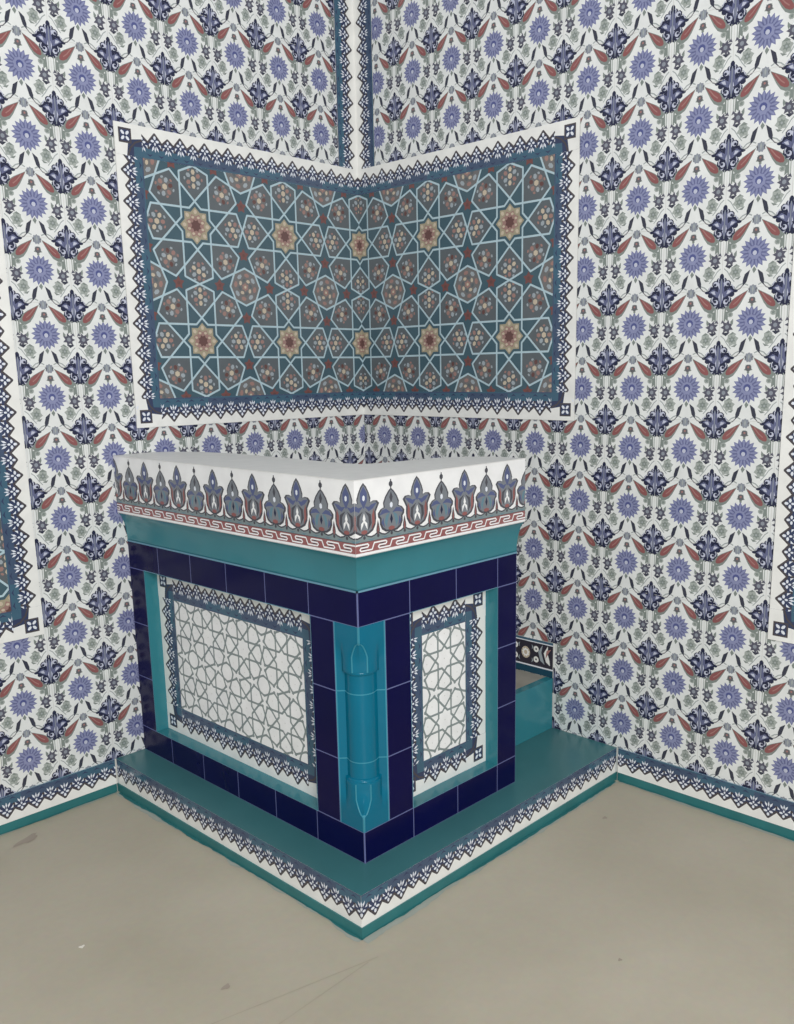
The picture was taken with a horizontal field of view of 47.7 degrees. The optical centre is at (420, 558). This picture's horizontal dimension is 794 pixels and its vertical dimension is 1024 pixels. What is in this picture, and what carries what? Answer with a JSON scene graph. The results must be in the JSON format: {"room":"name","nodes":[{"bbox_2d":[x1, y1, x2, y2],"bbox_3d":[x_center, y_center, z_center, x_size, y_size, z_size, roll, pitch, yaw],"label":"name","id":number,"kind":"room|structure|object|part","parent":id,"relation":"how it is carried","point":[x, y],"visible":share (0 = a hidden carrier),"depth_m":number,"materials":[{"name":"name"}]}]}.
{"room":"mosque","nodes":[
{"label":"mosque","id":0,"kind":"room"},
{"bbox_2d":[0,0,365,797],"bbox_3d":[-1.389,-0.722,2.789,0.121,3.300,3.420,10,16,42],"label":"wall","id":1,"kind":"structure","parent":0,"point":[253,74],"depth_m":3.04,"materials":[{"name":"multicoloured tile"}]},
{"bbox_2d":[0,214,43,643],"bbox_3d":[-1.620,-0.452,2.496,0.004,1.602,1.000,10,16,42],"label":"tile panel","id":2,"kind":"object","parent":1,"relation":"attached to","point":[21,617],"visible":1,"depth_m":2.89,"materials":[{"name":"tile"}]},
{"bbox_2d":[0,759,116,834],"bbox_3d":[-1.804,0.951,2.569,0.005,0.126,2.006,10,16,42],"label":"baseboard","id":3,"kind":"structure","parent":1,"relation":"attached to","point":[19,809],"depth_m":3.12,"materials":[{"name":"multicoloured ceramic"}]},
{"bbox_2d":[113,121,363,427],"bbox_3d":[-0.631,-1.040,3.451,0.004,1.006,1.100,10,16,42],"label":"tile panel","id":4,"kind":"object","parent":1,"relation":"attached to","point":[242,264],"visible":1,"depth_m":3.38,"materials":[{"name":"tile"}]},
{"bbox_2d":[333,0,356,169],"bbox_3d":[-0.307,-2.090,3.604,0.002,0.986,0.105,10,16,42],"label":"trim","id":5,"kind":"structure","parent":1,"relation":"attached to","point":[343,9],"depth_m":3.64,"materials":[{"name":"tile"}]},
{"bbox_2d":[0,780,793,1023],"bbox_3d":[-0.137,1.321,1.120,4.720,0.061,4.720,10,16,42],"label":"floor","id":6,"kind":"structure","parent":0,"point":[632,904],"depth_m":2.44,"materials":[{"name":"beige concrete"}]},
{"bbox_2d":[116,728,616,938],"bbox_3d":[-0.195,0.774,3.299,1.315,0.126,1.289,10,16,42],"label":"platform","id":7,"kind":"object","parent":6,"relation":"on","point":[556,770],"visible":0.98,"depth_m":2.80,"materials":[{"name":"tile"}]},
{"bbox_2d":[113,452,525,863],"bbox_3d":[-0.363,0.201,3.064,1.235,1.096,0.725,10,16,42],"label":"pulpit","id":8,"kind":"object","parent":7,"relation":"on","point":[329,647],"visible":1,"depth_m":2.73,"materials":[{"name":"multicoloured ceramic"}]},
{"bbox_3d":[-0.368,-0.088,3.006,1.232,0.104,0.722,10,16,42],"label":"cove moulding","id":9,"kind":"part","parent":8,"relation":"part of","materials":[{"name":"teal tile"}]},
{"bbox_2d":[515,669,552,745],"bbox_3d":[-0.024,0.530,3.651,1.024,0.202,0.468,10,16,42],"label":"step","id":10,"kind":"structure","parent":7,"relation":"on","point":[533,713],"depth_m":3.39,"materials":[{"name":"teal tile"}]},
{"bbox_2d":[364,0,793,801],"bbox_3d":[0.943,-0.770,2.848,3.420,3.300,0.121,10,16,42],"label":"wall","id":11,"kind":"structure","parent":0,"point":[645,542],"depth_m":2.98,"materials":[{"name":"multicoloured tile"}]},
{"bbox_2d":[353,0,374,169],"bbox_3d":[-0.235,-2.092,3.606,0.105,0.986,0.002,10,16,42],"label":"trim","id":12,"kind":"structure","parent":11,"relation":"attached to","point":[362,26],"depth_m":3.64,"materials":[{"name":"tile"}]},
{"bbox_2d":[357,117,580,420],"bbox_3d":[0.140,-1.056,3.470,1.100,1.006,0.004,10,16,42],"label":"tile panel","id":13,"kind":"object","parent":11,"relation":"attached to","point":[469,252],"visible":1,"depth_m":3.41,"materials":[{"name":"tile"}]},
{"bbox_2d":[516,635,553,677],"bbox_3d":[0.136,0.325,3.785,1.022,0.139,0.004,10,16,42],"label":"trim","id":14,"kind":"structure","parent":11,"relation":"attached to","point":[535,656],"depth_m":3.50,"materials":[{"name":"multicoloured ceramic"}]},
{"bbox_2d":[617,748,793,839],"bbox_3d":[1.448,0.886,2.642,1.980,0.126,0.005,10,16,42],"label":"baseboard","id":15,"kind":"structure","parent":11,"relation":"attached to","point":[773,814],"depth_m":3.07,"materials":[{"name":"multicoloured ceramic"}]},
{"bbox_2d":[768,250,793,643],"bbox_3d":[1.452,-0.466,2.334,1.008,1.602,0.004,10,16,42],"label":"tile panel","id":16,"kind":"object","parent":11,"relation":"attached to","point":[781,612],"visible":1,"depth_m":2.74,"materials":[{"name":"white tile"}]}
]}

